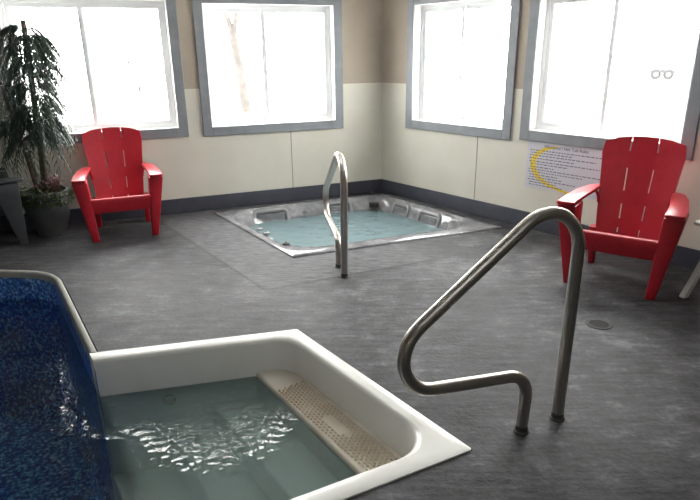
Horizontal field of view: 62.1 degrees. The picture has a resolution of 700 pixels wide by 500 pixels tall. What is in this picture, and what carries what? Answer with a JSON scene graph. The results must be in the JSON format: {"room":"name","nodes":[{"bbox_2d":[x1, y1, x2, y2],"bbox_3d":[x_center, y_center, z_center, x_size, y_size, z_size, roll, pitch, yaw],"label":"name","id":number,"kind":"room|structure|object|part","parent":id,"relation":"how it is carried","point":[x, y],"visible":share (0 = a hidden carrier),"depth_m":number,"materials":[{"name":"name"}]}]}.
{"room":"indoor hot tub room","nodes":[
{"label":"indoor hot tub room","id":0,"kind":"room"},
{"bbox_2d":[0,0,382,213],"bbox_3d":[-2.471,-1.442,5.160,6.000,2.560,0.160,-8,20,-20],"label":"wall","id":1,"kind":"structure","parent":0,"point":[195,165],"depth_m":5.88,"materials":[{"name":"beige paint"}]},
{"bbox_2d":[0,0,188,145],"bbox_3d":[-2.272,-1.624,5.166,1.496,1.291,0.170,-8,20,-20],"label":"window","id":2,"kind":"structure","parent":1,"relation":"in","point":[182,131],"depth_m":5.28,"materials":[{"name":"grey paint"}]},
{"bbox_3d":[-2.602,-1.601,5.112,0.605,1.055,0.022,-8,20,-20],"label":"sash","id":3,"kind":"part","parent":2,"relation":"part of","materials":[{"name":"white glass"}]},
{"bbox_3d":[-2.030,-1.672,5.298,0.705,1.055,0.022,-8,20,-20],"label":"sash","id":4,"kind":"part","parent":2,"relation":"part of","materials":[{"name":"glass"}]},
{"bbox_2d":[0,179,380,231],"bbox_3d":[-2.425,-0.331,5.456,6.000,0.146,0.014,-8,20,-20],"label":"baseboard","id":5,"kind":"structure","parent":1,"relation":"attached to","point":[191,204],"depth_m":5.91,"materials":[{"name":"rubber"}]},
{"bbox_2d":[191,0,343,136],"bbox_3d":[-0.777,-1.821,5.735,1.450,1.281,0.170,-8,20,-20],"label":"window","id":6,"kind":"structure","parent":1,"relation":"in","point":[199,10],"depth_m":5.73,"materials":[{"name":"grey paint"}]},
{"bbox_3d":[-1.096,-1.800,5.685,0.582,1.045,0.022,-8,20,-20],"label":"sash","id":7,"kind":"part","parent":6,"relation":"part of","materials":[{"name":"glass"}]},
{"bbox_3d":[-0.545,-1.867,5.862,0.682,1.045,0.022,-8,20,-20],"label":"sash","id":8,"kind":"part","parent":6,"relation":"part of","materials":[{"name":"glass"}]},
{"bbox_2d":[290,131,293,186],"bbox_3d":[-0.603,-0.940,6.032,0.008,0.591,0.002,-8,20,-20],"label":"trim","id":9,"kind":"structure","parent":1,"relation":"attached to","point":[290,131],"depth_m":6.02,"materials":[{"name":"grey"}]},
{"bbox_2d":[0,192,699,499],"bbox_3d":[0.311,0.885,2.128,11.800,0.060,10.050,-1,19,0],"label":"floor","id":10,"kind":"structure","parent":0,"point":[630,430],"depth_m":3.35,"materials":[{"name":"grey paint"}]},
{"bbox_2d":[0,168,28,244],"bbox_3d":[-3.115,-0.489,4.752,0.738,0.917,0.744,-14,23,-33],"label":"deck chair","id":11,"kind":"object","parent":10,"relation":"on","point":[11,208],"visible":0.9,"depth_m":4.67,"materials":[{"name":"grey plastic"}]},
{"bbox_3d":[-3.102,-0.431,5.168,0.187,0.536,0.150,-14,23,-33],"label":"leg","id":12,"kind":"part","parent":11,"relation":"part of","materials":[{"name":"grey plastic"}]},
{"bbox_3d":[-2.898,-0.518,4.516,0.639,0.031,0.121,-12,22,-31],"label":"arm","id":13,"kind":"part","parent":11,"relation":"part of","materials":[{"name":"grey plastic"}]},
{"bbox_2d":[0,20,78,236],"bbox_3d":[-2.675,-0.963,4.815,0.773,1.762,0.573,-1,19,0],"label":"potted palm","id":14,"kind":"object","parent":10,"relation":"on","point":[46,204],"visible":1,"depth_m":4.70,"materials":[{"name":"green plant"}]},
{"bbox_2d":[20,185,69,236],"bbox_3d":[-2.634,-0.331,5.077,0.380,0.395,0.380,-1,19,0],"label":"pot","id":15,"kind":"object","parent":14,"relation":"attached to","point":[50,219],"depth_m":4.95,"materials":[{"name":"grey ceramic"}]},
{"bbox_2d":[0,270,114,499],"bbox_3d":[-2.328,1.206,3.021,3.732,1.214,3.332,-1,19,0],"label":"swimming pool","id":16,"kind":"object","parent":10,"relation":"in","point":[51,448],"visible":0.95,"depth_m":4.25,"materials":[{"name":"blue tile"}]},
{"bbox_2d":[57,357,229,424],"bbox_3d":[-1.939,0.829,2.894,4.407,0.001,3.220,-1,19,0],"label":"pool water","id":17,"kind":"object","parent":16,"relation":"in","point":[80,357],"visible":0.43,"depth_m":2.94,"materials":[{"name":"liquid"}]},
{"bbox_2d":[71,127,162,241],"bbox_3d":[-2.031,-0.598,5.100,0.708,0.872,0.701,-8,20,-21],"label":"deck chair","id":18,"kind":"object","parent":10,"relation":"on","point":[112,143],"visible":1,"depth_m":5.21,"materials":[{"name":"red plastic"}]},
{"bbox_3d":[-2.279,-0.637,4.924,0.115,0.029,0.608,-7,20,-18],"label":"arm","id":19,"kind":"part","parent":18,"relation":"part of","materials":[{"name":"red plastic"}]},
{"bbox_3d":[-2.209,-0.325,4.868,0.143,0.509,0.178,-8,20,-21],"label":"leg","id":20,"kind":"part","parent":18,"relation":"part of","materials":[{"name":"red plastic"}]},
{"bbox_3d":[-2.293,-0.339,5.272,0.052,0.276,0.102,-8,20,-21],"label":"leg","id":21,"kind":"part","parent":18,"relation":"part of","materials":[{"name":"red plastic"}]},
{"bbox_3d":[-2.121,-0.780,5.266,0.502,0.633,0.234,-8,20,-21],"label":"backrest","id":22,"kind":"part","parent":18,"relation":"part of","materials":[{"name":"red plastic"}]},
{"bbox_3d":[-2.003,-0.442,5.084,0.500,0.140,0.470,-8,20,-21],"label":"seat","id":23,"kind":"part","parent":18,"relation":"part of","materials":[{"name":"red plastic"}]},
{"bbox_3d":[-1.894,-0.396,5.424,0.052,0.276,0.102,-8,20,-21],"label":"leg","id":24,"kind":"part","parent":18,"relation":"part of","materials":[{"name":"red plastic"}]},
{"bbox_3d":[-1.749,-0.713,5.127,0.115,0.029,0.608,-9,21,-24],"label":"arm","id":25,"kind":"part","parent":18,"relation":"part of","materials":[{"name":"red plastic"}]},
{"bbox_3d":[-1.686,-0.400,5.068,0.143,0.509,0.178,-8,20,-21],"label":"leg","id":26,"kind":"part","parent":18,"relation":"part of","materials":[{"name":"red plastic"}]},
{"bbox_2d":[89,329,470,499],"bbox_3d":[-0.444,1.235,2.875,1.117,1.210,1.700,-13,22,-31],"label":"hot tub","id":27,"kind":"structure","parent":10,"relation":"in","point":[304,423],"depth_m":3.04,"materials":[{"name":"white plastic"}]},
{"bbox_2d":[323,152,348,278],"bbox_3d":[-0.115,-0.325,4.265,0.064,0.856,0.814,-4,19,-11],"label":"handrail","id":28,"kind":"object","parent":10,"relation":"on","point":[341,243],"visible":1,"depth_m":4.01,"materials":[{"name":"silver metal"}]},
{"bbox_2d":[340,274,348,278],"bbox_3d":[-0.039,0.175,4.072,0.064,0.031,0.064,-1,19,0],"label":"socket","id":29,"kind":"object","parent":28,"relation":"attached to","point":[343,276],"depth_m":4.05,"materials":[{"name":"black rubber"}]},
{"bbox_2d":[213,193,500,257],"bbox_3d":[0.001,0.127,5.586,2.231,0.939,1.637,-9,20,-22],"label":"hot tub","id":30,"kind":"object","parent":10,"relation":"in","point":[297,229],"visible":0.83,"depth_m":5.92,"materials":[{"name":"grey plastic"}]},
{"bbox_2d":[397,206,584,435],"bbox_3d":[0.538,0.328,2.180,0.831,0.956,0.064,-10,21,-24],"label":"handrail","id":31,"kind":"object","parent":10,"relation":"on","point":[440,307],"visible":1,"depth_m":2.15,"materials":[{"name":"silver metal"}]},
{"bbox_2d":[513,423,528,435],"bbox_3d":[0.709,0.737,2.406,0.064,0.031,0.064,-1,19,0],"label":"socket","id":32,"kind":"object","parent":31,"relation":"attached to","point":[519,429],"depth_m":2.38,"materials":[{"name":"grey metal"}]},
{"bbox_2d":[549,410,564,422],"bbox_3d":[0.888,0.706,2.488,0.064,0.031,0.064,-1,19,0],"label":"socket","id":33,"kind":"object","parent":31,"relation":"attached to","point":[556,416],"depth_m":2.47,"materials":[{"name":"grey metal"}]},
{"bbox_2d":[585,318,612,329],"bbox_3d":[1.429,0.422,3.336,0.150,0.006,0.149,-1,19,0],"label":"floor drain","id":34,"kind":"object","parent":10,"relation":"on","point":[596,323],"visible":1,"depth_m":3.33,"materials":[{"name":"grey metal"}]},
{"bbox_2d":[556,137,689,300],"bbox_3d":[1.848,-0.250,3.878,0.744,0.917,0.738,12,23,33],"label":"deck chair","id":35,"kind":"object","parent":10,"relation":"on","point":[666,213],"visible":0.95,"depth_m":3.95,"materials":[{"name":"red plastic"}]},
{"bbox_3d":[1.476,-0.060,3.924,0.150,0.536,0.187,12,23,33],"label":"leg","id":36,"kind":"part","parent":35,"relation":"part of","materials":[{"name":"red plastic"}]},
{"bbox_3d":[1.569,-0.385,3.969,0.121,0.031,0.639,14,24,36],"label":"arm","id":37,"kind":"part","parent":35,"relation":"part of","materials":[{"name":"red plastic"}]},
{"bbox_3d":[1.769,-0.043,4.243,0.055,0.291,0.108,12,23,33],"label":"leg","id":38,"kind":"part","parent":35,"relation":"part of","materials":[{"name":"red plastic"}]},
{"bbox_3d":[1.807,-0.088,3.869,0.526,0.147,0.494,12,23,33],"label":"seat","id":39,"kind":"part","parent":35,"relation":"part of","materials":[{"name":"red plastic"}]},
{"bbox_3d":[1.986,-0.435,4.028,0.528,0.666,0.246,12,23,33],"label":"backrest","id":40,"kind":"part","parent":35,"relation":"part of","materials":[{"name":"red plastic"}]},
{"bbox_3d":[1.964,0.045,3.602,0.150,0.536,0.187,12,23,33],"label":"leg","id":41,"kind":"part","parent":35,"relation":"part of","materials":[{"name":"red plastic"}]},
{"bbox_3d":[2.065,-0.279,3.642,0.121,0.031,0.639,11,22,30],"label":"arm","id":42,"kind":"part","parent":35,"relation":"part of","materials":[{"name":"red plastic"}]},
{"bbox_2d":[679,221,699,297],"bbox_3d":[2.386,0.101,3.480,0.468,0.500,0.468,-7,20,-19],"label":"side table","id":43,"kind":"object","parent":10,"relation":"on","point":[694,277],"visible":1,"depth_m":3.62,"materials":[{"name":"grey plastic"}]},
{"bbox_3d":[2.175,0.082,3.577,0.190,0.478,0.051,8,21,24],"label":"leg","id":44,"kind":"part","parent":43,"relation":"part of","materials":[{"name":"grey plastic"}]},
{"bbox_2d":[382,0,699,249],"bbox_3d":[2.964,-0.861,3.271,0.160,2.560,8.000,-16,24,-37],"label":"wall","id":45,"kind":"structure","parent":0,"point":[442,162],"depth_m":5.53,"materials":[{"name":"beige paint"}]},
{"bbox_2d":[405,0,520,140],"bbox_3d":[1.039,-1.722,5.391,0.170,1.256,1.285,-16,24,-37],"label":"window","id":46,"kind":"structure","parent":45,"relation":"in","point":[505,124],"depth_m":5.45,"materials":[{"name":"grey paint"}]},
{"bbox_3d":[0.896,-1.796,5.611,0.022,1.020,0.509,-16,24,-37],"label":"sash","id":47,"kind":"part","parent":46,"relation":"part of","materials":[{"name":"glass"}]},
{"bbox_3d":[1.239,-1.681,5.265,0.022,1.020,0.590,-16,24,-37],"label":"sash","id":48,"kind":"part","parent":46,"relation":"part of","materials":[{"name":"white glass"}]},
{"bbox_2d":[474,137,477,198],"bbox_3d":[1.181,-0.766,5.444,0.002,0.602,0.008,-16,24,-37],"label":"trim","id":49,"kind":"structure","parent":45,"relation":"attached to","point":[477,137],"depth_m":5.45,"materials":[{"name":"grey"}]},
{"bbox_2d":[381,179,699,268],"bbox_3d":[2.910,0.243,3.591,0.014,0.146,8.000,-16,24,-37],"label":"baseboard","id":50,"kind":"structure","parent":45,"relation":"attached to","point":[686,257],"depth_m":5.46,"materials":[{"name":"rubber"}]},
{"bbox_2d":[525,141,602,199],"bbox_3d":[1.750,-0.657,4.753,0.006,0.392,0.707,-16,24,-37],"label":"sign","id":51,"kind":"object","parent":45,"relation":"attached to","point":[564,169],"visible":0.99,"depth_m":4.77,"materials":[{"name":"grey paper"}]},
{"bbox_2d":[519,0,699,159],"bbox_3d":[1.956,-1.380,4.345,0.170,1.226,1.388,-16,24,-37],"label":"window","id":52,"kind":"structure","parent":45,"relation":"in","point":[691,117],"depth_m":4.61,"materials":[{"name":"grey paint"}]},
{"bbox_3d":[1.796,-1.460,4.584,0.022,0.990,0.561,-16,24,-37],"label":"sash","id":53,"kind":"part","parent":52,"relation":"part of","materials":[{"name":"glass"}]},
{"bbox_3d":[2.172,-1.333,4.200,0.022,0.990,0.641,-16,24,-37],"label":"sash","id":54,"kind":"part","parent":52,"relation":"part of","materials":[{"name":"glass"}]},
{"label":"outside","id":55,"kind":"structure","parent":0,"visible":0},
{"bbox_2d":[24,57,692,132],"bbox_3d":[19.802,-16.545,53.609,180.000,0.100,128.000,-1,19,0],"label":"ground","id":56,"kind":"structure","parent":55,"point":[638,101],"depth_m":27.91,"materials":[{"name":"white"}]},
{"bbox_2d":[87,17,159,90],"bbox_3d":[-11.289,-10.100,29.934,3.320,3.795,3.555,5,20,17],"label":"bare shrub","id":57,"kind":"object","parent":56,"relation":"on","point":[129,34],"visible":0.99,"depth_m":29.71,"materials":[{"name":"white plant"}]},
{"bbox_2d":[208,12,255,111],"bbox_3d":[-3.824,-7.032,18.945,3.369,4.945,1.016,-1,19,0],"label":"bare tree","id":58,"kind":"object","parent":56,"relation":"on","point":[232,26],"visible":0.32,"depth_m":18.91,"materials":[{"name":"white plant"}]},
{"bbox_2d":[622,68,691,79],"bbox_3d":[19.884,-10.700,35.237,6.100,0.690,1.500,9,21,25],"label":"trailer","id":59,"kind":"object","parent":56,"relation":"on","point":[655,73],"visible":1,"depth_m":35.09,"materials":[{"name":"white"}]},
{"bbox_3d":[18.888,-10.970,35.058,4.400,0.040,0.040,9,21,25],"label":"rail","id":60,"kind":"part","parent":59,"relation":"part of","materials":[{"name":"white"}]}
]}

